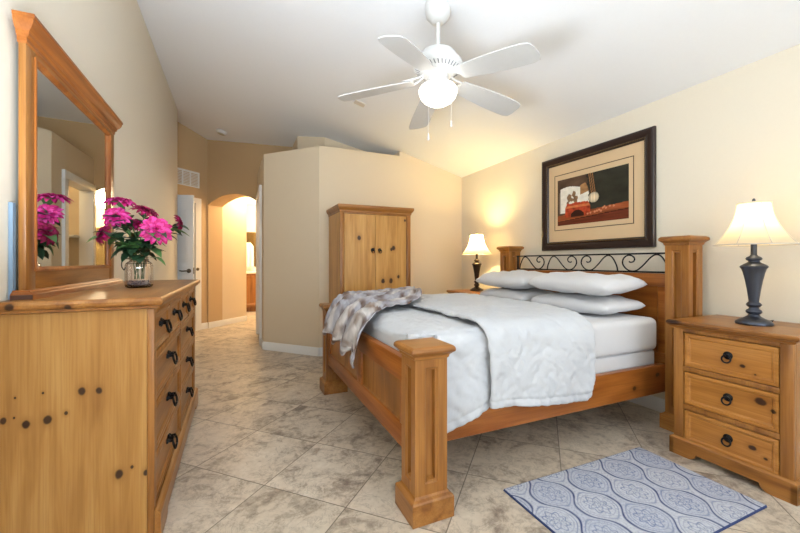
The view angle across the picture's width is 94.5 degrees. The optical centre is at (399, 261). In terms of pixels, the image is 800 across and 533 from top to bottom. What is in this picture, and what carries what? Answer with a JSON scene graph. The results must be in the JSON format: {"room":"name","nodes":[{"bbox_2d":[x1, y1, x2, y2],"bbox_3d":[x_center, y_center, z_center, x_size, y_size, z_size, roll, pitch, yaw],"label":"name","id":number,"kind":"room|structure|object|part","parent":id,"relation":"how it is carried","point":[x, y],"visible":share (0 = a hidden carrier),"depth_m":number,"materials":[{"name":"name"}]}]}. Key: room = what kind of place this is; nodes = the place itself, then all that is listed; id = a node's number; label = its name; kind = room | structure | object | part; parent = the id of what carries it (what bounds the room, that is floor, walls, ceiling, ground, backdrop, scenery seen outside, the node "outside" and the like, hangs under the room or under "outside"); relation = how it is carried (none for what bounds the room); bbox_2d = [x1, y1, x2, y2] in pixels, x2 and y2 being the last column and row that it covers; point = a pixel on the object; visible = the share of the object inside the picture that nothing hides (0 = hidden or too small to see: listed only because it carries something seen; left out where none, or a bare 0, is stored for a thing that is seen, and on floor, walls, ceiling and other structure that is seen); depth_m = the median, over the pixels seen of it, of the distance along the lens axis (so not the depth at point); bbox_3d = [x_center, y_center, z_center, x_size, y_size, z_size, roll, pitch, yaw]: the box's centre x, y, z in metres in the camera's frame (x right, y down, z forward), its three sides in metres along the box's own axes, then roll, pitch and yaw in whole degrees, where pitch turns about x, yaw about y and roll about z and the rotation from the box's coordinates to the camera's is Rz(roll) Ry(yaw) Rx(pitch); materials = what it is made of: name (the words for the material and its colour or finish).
{"room":"bedroom","nodes":[
{"label":"bedroom","id":0,"kind":"room"},
{"bbox_2d":[0,0,176,301],"bbox_3d":[-1.949,-0.621,1.685,0.700,3.442,7.260,0,0,-24],"label":"wall","id":1,"kind":"structure","parent":0,"point":[109,42],"depth_m":2.62,"materials":[{"name":"beige paint"}]},
{"bbox_2d":[201,322,207,329],"bbox_3d":[-3.212,1.050,6.068,0.014,0.100,0.130,0,0,21],"label":"baseboard","id":2,"kind":"structure","parent":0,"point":[203,325],"depth_m":6.06,"materials":[{"name":"white paint"}]},
{"bbox_2d":[177,122,245,322],"bbox_3d":[-3.271,-0.580,6.077,0.141,3.361,1.845,0,0,21],"label":"wall","id":3,"kind":"structure","parent":0,"point":[233,212],"depth_m":6.42,"materials":[{"name":"beige paint"}]},
{"bbox_2d":[177,195,193,279],"bbox_3d":[-3.226,0.072,5.192,0.622,2.035,0.097,0,0,-2],"label":"door","id":4,"kind":"structure","parent":3,"relation":"in","point":[185,203],"depth_m":5.21,"materials":[{"name":"white paint"}]},
{"bbox_3d":[-3.228,0.065,5.217,0.480,1.650,0.048,0,0,-2],"label":"moulding","id":5,"kind":"part","parent":4,"relation":"part of","materials":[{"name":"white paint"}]},
{"bbox_3d":[-3.013,0.125,5.178,0.142,0.060,0.056,0,0,-2],"label":"lever handle","id":6,"kind":"part","parent":4,"relation":"part of","materials":[{"name":"silver metal"}]},
{"bbox_2d":[177,167,199,187],"bbox_3d":[-3.330,-1.315,5.765,0.011,0.250,0.460,0,0,21],"label":"air vent","id":7,"kind":"object","parent":3,"relation":"in","point":[178,169],"visible":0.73,"depth_m":5.80,"materials":[{"name":"white metal"}]},
{"bbox_2d":[177,194,200,330],"bbox_3d":[-3.464,0.037,5.592,0.148,2.125,0.940,0,0,21],"label":"trim","id":8,"kind":"structure","parent":3,"relation":"attached to","point":[197,202],"depth_m":5.93,"materials":[{"name":"white paint"}]},
{"bbox_2d":[208,315,246,327],"bbox_3d":[-3.018,1.050,6.516,0.014,0.100,0.845,0,0,21],"label":"baseboard","id":9,"kind":"structure","parent":3,"relation":"attached to","point":[213,324],"depth_m":6.46,"materials":[{"name":"white paint"}]},
{"bbox_2d":[207,140,291,321],"bbox_3d":[-2.453,-0.508,6.000,2.080,3.215,0.290,0,0,21],"label":"wall","id":10,"kind":"structure","parent":0,"point":[232,167],"depth_m":6.07,"materials":[{"name":"brown paint"}]},
{"bbox_2d":[246,205,255,266],"bbox_3d":[-2.991,-0.120,8.956,2.020,2.440,0.100,0,0,-24],"label":"wall","id":11,"kind":"structure","parent":0,"point":[250,209],"depth_m":8.68,"materials":[{"name":"beige paint"}]},
{"bbox_2d":[246,232,255,265],"bbox_3d":[-3.087,-0.300,8.851,1.480,0.800,0.010,0,0,-24],"label":"bathroom mirror","id":12,"kind":"object","parent":11,"relation":"attached to","point":[250,236],"visible":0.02,"depth_m":8.69,"materials":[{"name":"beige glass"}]},
{"bbox_3d":[-3.516,-0.458,8.596,0.012,0.056,0.129,0,0,-24],"label":"towel ring","id":13,"kind":"object","parent":11,"relation":"attached to","visible":0},
{"bbox_2d":[246,242,253,266],"bbox_3d":[-3.492,-0.166,8.553,0.208,0.573,0.054,0,0,-24],"label":"hand towel","id":14,"kind":"object","parent":13,"relation":"hanging from","point":[249,247],"visible":0.74,"depth_m":8.56,"materials":[{"name":"white fabric"}]},
{"bbox_2d":[246,197,255,204],"bbox_3d":[-2.601,-1.370,7.480,2.500,0.060,3.116,0,0,-24],"label":"ceiling","id":15,"kind":"structure","parent":0,"point":[249,201],"depth_m":8.19,"materials":[{"name":"white paint"}]},
{"bbox_2d":[258,164,260,187],"bbox_3d":[-1.971,-1.140,5.317,0.100,0.400,0.800,0,0,-24],"label":"wall","id":16,"kind":"structure","parent":0,"point":[259,172],"depth_m":5.25,"materials":[{"name":"beige paint"}]},
{"bbox_2d":[256,185,261,345],"bbox_3d":[-1.971,0.043,5.317,0.150,2.115,0.970,0,0,-24],"label":"trim","id":17,"kind":"structure","parent":16,"relation":"attached to","point":[259,192],"depth_m":4.85,"materials":[{"name":"white paint"}]},
{"bbox_2d":[261,157,263,340],"bbox_3d":[-1.750,-0.120,4.816,0.100,2.440,0.295,0,0,-24],"label":"wall","id":18,"kind":"structure","parent":0,"point":[262,161],"depth_m":4.79,"materials":[{"name":"beige paint"}]},
{"bbox_2d":[264,147,318,347],"bbox_3d":[-1.311,-0.120,4.539,0.851,2.440,0.100,0,0,24],"label":"wall","id":19,"kind":"structure","parent":0,"point":[291,179],"depth_m":4.48,"materials":[{"name":"beige paint"}]},
{"bbox_2d":[262,341,318,355],"bbox_3d":[-1.338,1.050,4.480,0.858,0.100,0.014,0,0,24],"label":"baseboard","id":20,"kind":"structure","parent":19,"relation":"attached to","point":[288,348],"depth_m":4.46,"materials":[{"name":"white paint"}]},
{"bbox_2d":[292,136,362,150],"bbox_3d":[-0.901,-1.551,5.176,1.483,0.383,0.613,0,0,5],"label":"wall","id":21,"kind":"structure","parent":0,"point":[300,142],"depth_m":4.95,"materials":[{"name":"beige paint"}]},
{"bbox_2d":[257,146,399,175],"bbox_3d":[-1.121,-1.350,5.262,1.610,0.020,1.870,0,0,-24],"label":"trim ledge","id":22,"kind":"object","parent":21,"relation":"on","point":[314,146],"visible":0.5,"depth_m":4.50,"materials":[{"name":"beige paint"}]},
{"bbox_2d":[319,147,461,347],"bbox_3d":[-0.066,-0.171,4.761,1.965,2.542,0.100,0,0,-24],"label":"wall","id":23,"kind":"structure","parent":0,"point":[434,193],"depth_m":4.81,"materials":[{"name":"beige paint"}]},
{"bbox_2d":[319,347,322,355],"bbox_3d":[-0.042,1.050,4.709,1.965,0.100,0.014,0,0,-24],"label":"baseboard","id":24,"kind":"structure","parent":23,"relation":"attached to","point":[320,348],"depth_m":4.31,"materials":[{"name":"white paint"}]},
{"bbox_2d":[137,0,799,177],"bbox_3d":[-0.234,-1.934,1.455,5.150,1.669,12.350,0,0,-24],"label":"ceiling","id":25,"kind":"structure","parent":0,"point":[265,72],"depth_m":2.98,"materials":[{"name":"white paint"}]},
{"bbox_2d":[216,129,226,135],"bbox_3d":[-2.696,-1.956,5.587,0.151,0.074,0.156,0,0,-24],"label":"smoke detector","id":26,"kind":"object","parent":25,"relation":"attached to","point":[219,131],"visible":1,"depth_m":5.54,"materials":[{"name":"white paint"}]},
{"bbox_2d":[354,100,365,106],"bbox_3d":[-0.414,-1.628,3.797,0.108,0.040,0.075,0,0,-24],"label":"ceiling plate","id":27,"kind":"object","parent":25,"relation":"attached to","point":[357,102],"visible":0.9,"depth_m":3.79,"materials":[{"name":"beige"}]},
{"bbox_2d":[338,0,540,140],"bbox_3d":[0.279,-1.232,2.412,1.245,0.895,1.279,0,0,-24],"label":"ceiling fan","id":28,"kind":"object","parent":25,"relation":"hanging from","point":[438,63],"visible":1,"depth_m":2.31,"materials":[{"name":"white paint"}]},
{"bbox_3d":[-0.163,-1.131,2.453,0.497,0.098,0.164,0,0,9],"label":"blade","id":29,"kind":"part","parent":28,"relation":"part of","materials":[{"name":"white plastic"}]},
{"bbox_3d":[0.057,-1.131,2.020,0.164,0.098,0.497,0,0,27],"label":"blade","id":30,"kind":"part","parent":28,"relation":"part of","materials":[{"name":"white plastic"}]},
{"bbox_3d":[0.182,-1.131,2.796,0.164,0.098,0.497,0,0,-9],"label":"blade","id":31,"kind":"part","parent":28,"relation":"part of","materials":[{"name":"white plastic"}]},
{"bbox_3d":[0.183,-1.012,2.388,0.002,0.375,0.002,0,0,-24],"label":"pull chain","id":32,"kind":"part","parent":28,"relation":"part of","materials":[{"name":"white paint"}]},
{"bbox_3d":[0.245,-1.069,2.388,0.246,0.121,0.246,0,0,-24],"label":"glass globe","id":33,"kind":"part","parent":28,"relation":"part of","materials":[{"name":"white glass"}]},
{"bbox_3d":[0.611,-1.131,2.580,0.501,0.098,0.169,0,0,-24],"label":"blade","id":34,"kind":"part","parent":28,"relation":"part of","materials":[{"name":"white plastic"}]},
{"bbox_3d":[0.537,-1.131,2.095,0.164,0.098,0.497,0,0,-45],"label":"blade","id":35,"kind":"part","parent":28,"relation":"part of","materials":[{"name":"white plastic"}]},
{"bbox_2d":[163,311,799,532],"bbox_3d":[-0.718,1.160,2.362,5.600,0.120,14.500,0,0,-24],"label":"floor","id":36,"kind":"structure","parent":0,"point":[266,450],"depth_m":2.06,"materials":[{"name":"tile"}]},
{"bbox_2d":[0,279,199,532],"bbox_3d":[-1.473,0.619,2.082,0.487,0.963,1.634,0,0,-24],"label":"dresser","id":37,"kind":"object","parent":36,"relation":"on","point":[99,393],"visible":1,"depth_m":1.38,"materials":[{"name":"brown wood"}]},
{"bbox_2d":[8,9,122,300],"bbox_3d":[-1.594,-0.383,1.849,0.078,1.040,1.156,0,0,-24],"label":"dresser mirror","id":38,"kind":"object","parent":37,"relation":"on","point":[66,128],"visible":0.99,"depth_m":1.61,"materials":[{"name":"brown wood"}]},
{"bbox_3d":[-1.401,-0.351,1.389,0.022,0.917,0.074,0,0,-24],"label":"rail","id":39,"kind":"part","parent":38,"relation":"part of","materials":[{"name":"brown wood"}]},
{"bbox_3d":[-1.587,-0.854,1.853,0.062,0.098,1.149,0,0,-24],"label":"cornice","id":40,"kind":"part","parent":38,"relation":"part of","materials":[{"name":"brown wood"}]},
{"bbox_2d":[37,67,106,266],"bbox_3d":[-1.604,-0.376,1.837,0.010,0.803,0.913,0,0,-24],"label":"mirror glass","id":41,"kind":"object","parent":38,"relation":"on","point":[72,142],"depth_m":1.72,"materials":[{"name":"white"}]},
{"bbox_3d":[-1.601,-0.802,1.840,0.021,0.055,0.914,0,0,-24],"label":"rail","id":42,"kind":"part","parent":38,"relation":"part of","materials":[{"name":"brown wood"}]},
{"bbox_3d":[-1.601,0.070,1.840,0.021,0.075,0.914,0,0,-24],"label":"rail","id":43,"kind":"part","parent":38,"relation":"part of","materials":[{"name":"brown wood"}]},
{"bbox_3d":[-1.593,-0.376,1.841,0.018,0.823,0.933,0,0,-24],"label":"moulding","id":44,"kind":"part","parent":38,"relation":"part of","materials":[{"name":"brown wood"}]},
{"bbox_3d":[-1.803,-0.351,2.297,0.022,0.917,0.085,0,0,-24],"label":"rail","id":45,"kind":"part","parent":38,"relation":"part of","materials":[{"name":"brown wood"}]},
{"bbox_2d":[121,255,152,287],"bbox_3d":[-1.414,0.049,1.999,0.133,0.176,0.128,0,0,-24],"label":"glass jar","id":46,"kind":"object","parent":37,"relation":"on","point":[137,275],"visible":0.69,"depth_m":1.95,"materials":[{"name":"clear glass"}]},
{"bbox_2d":[86,223,136,261],"bbox_3d":[-1.465,-0.052,1.893,0.154,0.289,0.228,0,0,1],"label":"flower","id":47,"kind":"object","parent":46,"relation":"in","point":[102,234],"visible":0.93,"depth_m":1.86,"materials":[{"name":"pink plant"}]},
{"bbox_2d":[102,207,156,260],"bbox_3d":[-1.447,-0.100,1.963,0.228,0.385,0.230,0,0,-24],"label":"flower","id":48,"kind":"object","parent":46,"relation":"in","point":[121,217],"visible":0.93,"depth_m":1.93,"materials":[{"name":"pink plant"}]},
{"bbox_2d":[102,197,156,263],"bbox_3d":[-1.455,-0.131,2.000,0.271,0.447,0.266,0,0,-24],"label":"flower","id":49,"kind":"object","parent":46,"relation":"in","point":[122,202],"visible":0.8,"depth_m":1.97,"materials":[{"name":"pink plant"}]},
{"bbox_2d":[126,219,165,252],"bbox_3d":[-1.421,-0.074,2.062,0.223,0.334,0.155,0,0,-4],"label":"flower","id":50,"kind":"object","parent":46,"relation":"in","point":[135,225],"visible":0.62,"depth_m":2.04,"materials":[{"name":"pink plant"}]},
{"bbox_2d":[123,216,171,265],"bbox_3d":[-1.335,-0.077,1.950,0.228,0.338,0.166,0,0,-10],"label":"flower","id":51,"kind":"object","parent":46,"relation":"in","point":[153,228],"visible":0.94,"depth_m":1.93,"materials":[{"name":"pink plant"}]},
{"bbox_2d":[138,215,189,257],"bbox_3d":[-1.294,-0.084,2.004,0.267,0.353,0.149,0,0,-44],"label":"flower","id":52,"kind":"object","parent":46,"relation":"in","point":[178,226],"visible":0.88,"depth_m":2.01,"materials":[{"name":"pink plant"}]},
{"bbox_3d":[-1.409,0.112,1.999,0.103,0.029,0.098,0,0,-24],"label":"pebbles","id":53,"kind":"object","parent":46,"relation":"in","visible":0},
{"bbox_2d":[121,205,158,256],"bbox_3d":[-1.408,-0.109,2.025,0.179,0.402,0.220,0,0,-24],"label":"flower","id":54,"kind":"object","parent":53,"relation":"on","point":[147,211],"visible":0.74,"depth_m":2.00,"materials":[{"name":"pink plant"}]},
{"bbox_3d":[-1.066,0.285,1.647,0.020,0.154,0.339,0,0,-24],"label":"drawer","id":55,"kind":"part","parent":37,"relation":"part of","materials":[{"name":"brown wood"}]},
{"bbox_3d":[-1.048,0.281,1.655,0.045,0.068,0.094,0,0,-24],"label":"handle","id":56,"kind":"part","parent":37,"relation":"part of","materials":[{"name":"black metal"}]},
{"bbox_3d":[-1.141,0.892,1.817,0.020,0.179,0.711,0,0,-24],"label":"drawer","id":57,"kind":"part","parent":37,"relation":"part of","materials":[{"name":"brown wood"}]},
{"bbox_3d":[-1.141,0.685,1.817,0.020,0.174,0.711,0,0,-24],"label":"drawer","id":58,"kind":"part","parent":37,"relation":"part of","materials":[{"name":"brown wood"}]},
{"bbox_3d":[-1.141,0.480,1.817,0.020,0.174,0.711,0,0,-24],"label":"drawer","id":59,"kind":"part","parent":37,"relation":"part of","materials":[{"name":"brown wood"}]},
{"bbox_3d":[-1.293,0.637,2.162,0.025,0.925,1.560,0,0,-24],"label":"frame","id":60,"kind":"part","parent":37,"relation":"part of","materials":[{"name":"brown wood"}]},
{"bbox_3d":[-1.123,0.881,1.825,0.045,0.068,0.094,0,0,-24],"label":"handle","id":61,"kind":"part","parent":37,"relation":"part of","materials":[{"name":"black metal"}]},
{"bbox_3d":[-1.123,0.673,1.825,0.045,0.068,0.094,0,0,-24],"label":"handle","id":62,"kind":"part","parent":37,"relation":"part of","materials":[{"name":"black metal"}]},
{"bbox_3d":[-1.123,0.468,1.825,0.045,0.068,0.094,0,0,-24],"label":"handle","id":63,"kind":"part","parent":37,"relation":"part of","materials":[{"name":"black metal"}]},
{"bbox_3d":[-1.217,0.285,1.988,0.020,0.154,0.338,0,0,-24],"label":"drawer","id":64,"kind":"part","parent":37,"relation":"part of","materials":[{"name":"brown wood"}]},
{"bbox_3d":[-1.199,0.281,1.995,0.045,0.068,0.094,0,0,-24],"label":"handle","id":65,"kind":"part","parent":37,"relation":"part of","materials":[{"name":"black metal"}]},
{"bbox_3d":[-1.371,0.285,2.335,0.020,0.154,0.338,0,0,-24],"label":"drawer","id":66,"kind":"part","parent":37,"relation":"part of","materials":[{"name":"brown wood"}]},
{"bbox_3d":[-1.353,0.281,2.343,0.045,0.068,0.094,0,0,-24],"label":"handle","id":67,"kind":"part","parent":37,"relation":"part of","materials":[{"name":"black metal"}]},
{"bbox_3d":[-1.446,0.892,2.506,0.020,0.179,0.711,0,0,-24],"label":"drawer","id":68,"kind":"part","parent":37,"relation":"part of","materials":[{"name":"brown wood"}]},
{"bbox_3d":[-1.446,0.685,2.506,0.020,0.174,0.711,0,0,-24],"label":"drawer","id":69,"kind":"part","parent":37,"relation":"part of","materials":[{"name":"brown wood"}]},
{"bbox_3d":[-1.446,0.480,2.506,0.020,0.174,0.711,0,0,-24],"label":"drawer","id":70,"kind":"part","parent":37,"relation":"part of","materials":[{"name":"brown wood"}]},
{"bbox_3d":[-1.428,0.881,2.513,0.045,0.068,0.094,0,0,-24],"label":"handle","id":71,"kind":"part","parent":37,"relation":"part of","materials":[{"name":"black metal"}]},
{"bbox_3d":[-1.428,0.673,2.513,0.045,0.068,0.094,0,0,-24],"label":"handle","id":72,"kind":"part","parent":37,"relation":"part of","materials":[{"name":"black metal"}]},
{"bbox_3d":[-1.428,0.468,2.513,0.045,0.068,0.094,0,0,-24],"label":"handle","id":73,"kind":"part","parent":37,"relation":"part of","materials":[{"name":"black metal"}]},
{"bbox_3d":[-1.521,0.285,2.676,0.020,0.154,0.339,0,0,-24],"label":"drawer","id":74,"kind":"part","parent":37,"relation":"part of","materials":[{"name":"brown wood"}]},
{"bbox_3d":[-1.504,0.281,2.683,0.045,0.068,0.094,0,0,-24],"label":"handle","id":75,"kind":"part","parent":37,"relation":"part of","materials":[{"name":"black metal"}]},
{"bbox_2d":[246,274,255,311],"bbox_3d":[-2.978,0.680,8.579,1.500,0.840,0.580,0,0,-24],"label":"vanity cabinet","id":76,"kind":"object","parent":36,"relation":"on","point":[250,278],"visible":0.04,"depth_m":8.15,"materials":[{"name":"brown wood"}]},
{"bbox_2d":[246,267,255,273],"bbox_3d":[-2.974,0.189,8.583,1.530,0.138,0.585,0,0,-24],"label":"countertop","id":77,"kind":"structure","parent":76,"relation":"on","point":[249,270],"depth_m":8.62,"materials":[{"name":"white"}]},
{"bbox_2d":[326,203,413,302],"bbox_3d":[-0.352,0.245,4.265,0.880,1.710,0.545,0,0,-24],"label":"armoire","id":78,"kind":"object","parent":36,"relation":"on","point":[370,246],"visible":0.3,"depth_m":4.04,"materials":[{"name":"brown wood"}]},
{"bbox_3d":[-0.432,-0.085,3.977,0.343,0.856,0.016,0,0,-24],"label":"door","id":79,"kind":"part","parent":78,"relation":"part of","materials":[{"name":"brown wood"}]},
{"bbox_3d":[-0.352,-0.570,4.265,0.880,0.080,0.545,0,0,-24],"label":"cornice","id":80,"kind":"part","parent":78,"relation":"part of","materials":[{"name":"brown wood"}]},
{"bbox_3d":[-0.258,0.253,4.053,0.820,1.575,0.020,0,0,-24],"label":"frame","id":81,"kind":"part","parent":78,"relation":"part of","materials":[{"name":"brown wood"}]},
{"bbox_3d":[-0.102,-0.085,4.123,0.372,0.856,0.016,0,0,-24],"label":"door","id":82,"kind":"part","parent":78,"relation":"part of","materials":[{"name":"brown wood"}]},
{"bbox_2d":[446,289,485,294],"bbox_3d":[0.899,0.717,4.258,0.508,0.766,0.561,0,0,-24],"label":"nightstand","id":83,"kind":"object","parent":36,"relation":"on","point":[462,290],"visible":0.02,"depth_m":4.19,"materials":[{"name":"brown wood"}]},
{"bbox_2d":[462,233,491,290],"bbox_3d":[0.890,-0.004,4.287,0.349,0.676,0.349,0,0,-24],"label":"table lamp","id":84,"kind":"object","parent":83,"relation":"on","point":[476,246],"visible":0.98,"depth_m":4.23,"materials":[{"name":"white fabric"}]},
{"bbox_3d":[0.890,-0.203,4.287,0.342,0.222,0.342,0,0,-24],"label":"lamp shade","id":85,"kind":"part","parent":84,"relation":"part of","materials":[{"name":"white fabric"}]},
{"bbox_3d":[0.890,-0.203,4.287,0.349,0.229,0.349,0,0,-24],"label":"shade trim","id":86,"kind":"part","parent":84,"relation":"part of","materials":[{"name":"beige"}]},
{"bbox_2d":[319,235,709,528],"bbox_3d":[0.640,0.467,2.796,2.121,1.267,1.871,0,0,-24],"label":"frame","id":87,"kind":"object","parent":36,"relation":"on","point":[405,390],"visible":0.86,"depth_m":2.08,"materials":[{"name":"brown wood"}]},
{"bbox_3d":[-0.572,0.708,3.175,0.155,0.585,0.140,0,0,-24],"label":"bed post","id":88,"kind":"part","parent":87,"relation":"part of","materials":[{"name":"brown wood"}]},
{"bbox_3d":[-0.405,0.655,2.702,0.023,0.200,0.740,0,0,-24],"label":"footboard panel","id":89,"kind":"part","parent":87,"relation":"part of","materials":[{"name":"brown wood"}]},
{"bbox_3d":[-0.269,0.652,2.393,0.045,0.415,1.535,0,0,-24],"label":"footboard","id":90,"kind":"part","parent":87,"relation":"part of","materials":[{"name":"brown wood"}]},
{"bbox_3d":[-0.101,0.655,2.014,0.023,0.200,0.585,0,0,-24],"label":"footboard panel","id":91,"kind":"part","parent":87,"relation":"part of","materials":[{"name":"brown wood"}]},
{"bbox_3d":[0.106,0.708,1.644,0.155,0.585,0.140,0,0,-24],"label":"bed post","id":92,"kind":"part","parent":87,"relation":"part of","materials":[{"name":"brown wood"}]},
{"bbox_3d":[1.177,0.445,3.950,0.150,1.110,0.140,0,0,-24],"label":"bed post","id":93,"kind":"part","parent":87,"relation":"part of","materials":[{"name":"brown wood"}]},
{"bbox_3d":[0.948,0.772,2.120,1.790,0.185,0.040,0,0,-24],"label":"rail","id":94,"kind":"part","parent":87,"relation":"part of","materials":[{"name":"brown wood"}]},
{"bbox_3d":[1.548,0.005,3.198,0.016,0.145,1.539,0,0,-24],"label":"iron scroll rail","id":95,"kind":"part","parent":87,"relation":"part of","materials":[{"name":"black metal"}]},
{"bbox_3d":[1.550,0.415,3.199,0.045,0.670,1.535,0,0,-24],"label":"headboard","id":96,"kind":"part","parent":87,"relation":"part of","materials":[{"name":"brown wood"}]},
{"bbox_2d":[594,350,653,373],"bbox_3d":[0.646,0.644,2.807,1.715,0.105,1.444,0,0,-24],"label":"box spring","id":97,"kind":"object","parent":87,"relation":"on","point":[635,359],"visible":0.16,"depth_m":2.37,"materials":[{"name":"fabric"}]},
{"bbox_2d":[399,312,655,357],"bbox_3d":[0.649,0.482,2.801,1.715,0.220,1.482,0,0,-24],"label":"mattress","id":98,"kind":"object","parent":97,"relation":"on","point":[616,333],"visible":0.24,"depth_m":2.35,"materials":[{"name":"white fabric"}]},
{"bbox_2d":[362,293,595,432],"bbox_3d":[0.345,0.555,2.670,1.292,0.542,1.716,0,0,-24],"label":"comforter","id":99,"kind":"object","parent":98,"relation":"on","point":[509,352],"visible":0.87,"depth_m":1.94,"materials":[{"name":"white fabric"}]},
{"bbox_2d":[322,286,421,368],"bbox_3d":[-0.179,0.405,2.827,0.700,0.390,1.417,0,0,28],"label":"throw blanket","id":100,"kind":"object","parent":99,"relation":"on","point":[347,315],"visible":1,"depth_m":2.51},
{"bbox_2d":[480,288,551,301],"bbox_3d":[1.096,0.302,3.427,0.450,0.136,0.652,-1,0,-22],"label":"pillow","id":101,"kind":"object","parent":98,"relation":"on","point":[516,294],"visible":0.55,"depth_m":3.24,"materials":[{"name":"white fabric"}]},
{"bbox_2d":[475,270,547,288],"bbox_3d":[1.079,0.157,3.430,0.468,0.168,0.672,0,0,-26],"label":"pillow","id":102,"kind":"object","parent":101,"relation":"on","point":[516,279],"visible":0.88,"depth_m":3.26,"materials":[{"name":"white fabric"}]},
{"bbox_2d":[530,292,645,314],"bbox_3d":[1.382,0.300,2.783,0.450,0.135,0.681,-1,0,-26],"label":"pillow","id":103,"kind":"object","parent":98,"relation":"on","point":[577,302],"visible":0.79,"depth_m":2.56,"materials":[{"name":"white fabric"}]},
{"bbox_2d":[528,271,646,295],"bbox_3d":[1.372,0.154,2.767,0.468,0.171,0.691,0,0,-26],"label":"pillow","id":104,"kind":"object","parent":103,"relation":"on","point":[594,284],"visible":1,"depth_m":2.55,"materials":[{"name":"white fabric"}]},
{"bbox_3d":[1.683,0.400,2.869,0.012,0.460,0.625,0,0,-24],"label":"headboard panel","id":105,"kind":"part","parent":87,"relation":"part of","materials":[{"name":"brown wood"}]},
{"bbox_3d":[1.855,0.445,2.418,0.150,1.110,0.140,0,0,-24],"label":"bed post","id":106,"kind":"part","parent":87,"relation":"part of","materials":[{"name":"brown wood"}]},
{"bbox_2d":[503,447,766,532],"bbox_3d":[1.071,1.094,1.716,1.004,0.008,0.577,0,0,-24],"label":"rug","id":107,"kind":"object","parent":36,"relation":"on","point":[636,490],"visible":1,"depth_m":1.70,"materials":[{"name":"blue fabric"}]},
{"bbox_2d":[666,314,799,505],"bbox_3d":[1.897,0.717,2.005,0.508,0.766,0.561,0,0,-24],"label":"nightstand","id":108,"kind":"object","parent":36,"relation":"on","point":[737,386],"visible":1,"depth_m":1.87,"materials":[{"name":"brown wood"}]},
{"bbox_3d":[1.691,0.924,1.913,0.027,0.060,0.046,0,0,-24],"label":"handle","id":109,"kind":"part","parent":108,"relation":"part of","materials":[{"name":"black metal"}]},
{"bbox_3d":[1.691,0.712,1.913,0.027,0.060,0.046,0,0,-24],"label":"handle","id":110,"kind":"part","parent":108,"relation":"part of","materials":[{"name":"black metal"}]},
{"bbox_3d":[1.691,0.495,1.913,0.027,0.060,0.046,0,0,-24],"label":"handle","id":111,"kind":"part","parent":108,"relation":"part of","materials":[{"name":"black metal"}]},
{"bbox_3d":[1.703,0.925,1.919,0.020,0.176,0.401,0,0,-24],"label":"drawer","id":112,"kind":"part","parent":108,"relation":"part of","materials":[{"name":"brown wood"}]},
{"bbox_3d":[1.703,0.713,1.919,0.020,0.181,0.401,0,0,-24],"label":"drawer","id":113,"kind":"part","parent":108,"relation":"part of","materials":[{"name":"brown wood"}]},
{"bbox_3d":[1.703,0.495,1.919,0.020,0.185,0.401,0,0,-24],"label":"drawer","id":114,"kind":"part","parent":108,"relation":"part of","materials":[{"name":"brown wood"}]},
{"bbox_2d":[712,198,799,326],"bbox_3d":[1.899,-0.004,1.984,0.348,0.676,0.348,0,0,17],"label":"table lamp","id":115,"kind":"object","parent":108,"relation":"on","point":[755,223],"visible":1,"depth_m":1.94,"materials":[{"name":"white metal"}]},
{"bbox_3d":[1.899,-0.203,1.984,0.342,0.222,0.342,0,0,-24],"label":"lamp shade","id":116,"kind":"part","parent":115,"relation":"part of","materials":[{"name":"white fabric"}]},
{"bbox_3d":[1.899,-0.203,1.984,0.349,0.229,0.349,0,0,-24],"label":"shade trim","id":117,"kind":"part","parent":115,"relation":"part of","materials":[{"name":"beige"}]},
{"bbox_2d":[462,44,799,398],"bbox_3d":[2.702,-0.097,1.060,0.100,2.394,9.150,0,0,-24],"label":"wall","id":118,"kind":"structure","parent":0,"point":[729,139],"depth_m":2.45,"materials":[{"name":"beige paint"}]},
{"bbox_2d":[542,126,655,250],"bbox_3d":[1.662,-0.560,3.235,0.034,0.896,1.100,0,0,-24],"label":"framed picture","id":119,"kind":"object","parent":118,"relation":"attached to","point":[601,195],"visible":1,"depth_m":3.13,"materials":[{"name":"black wood"}]},
{"bbox_2d":[558,163,628,225],"bbox_3d":[1.665,-0.563,3.243,0.001,0.434,0.707,0,0,-24],"label":"print","id":120,"kind":"object","parent":119,"relation":"attached to","point":[602,195],"depth_m":3.19},
{"bbox_2d":[627,395,664,411],"bbox_3d":[2.675,1.050,0.982,0.014,0.100,9.030,0,0,-24],"label":"baseboard","id":121,"kind":"structure","parent":118,"relation":"attached to","point":[655,403],"depth_m":2.76,"materials":[{"name":"white paint"}]}
]}

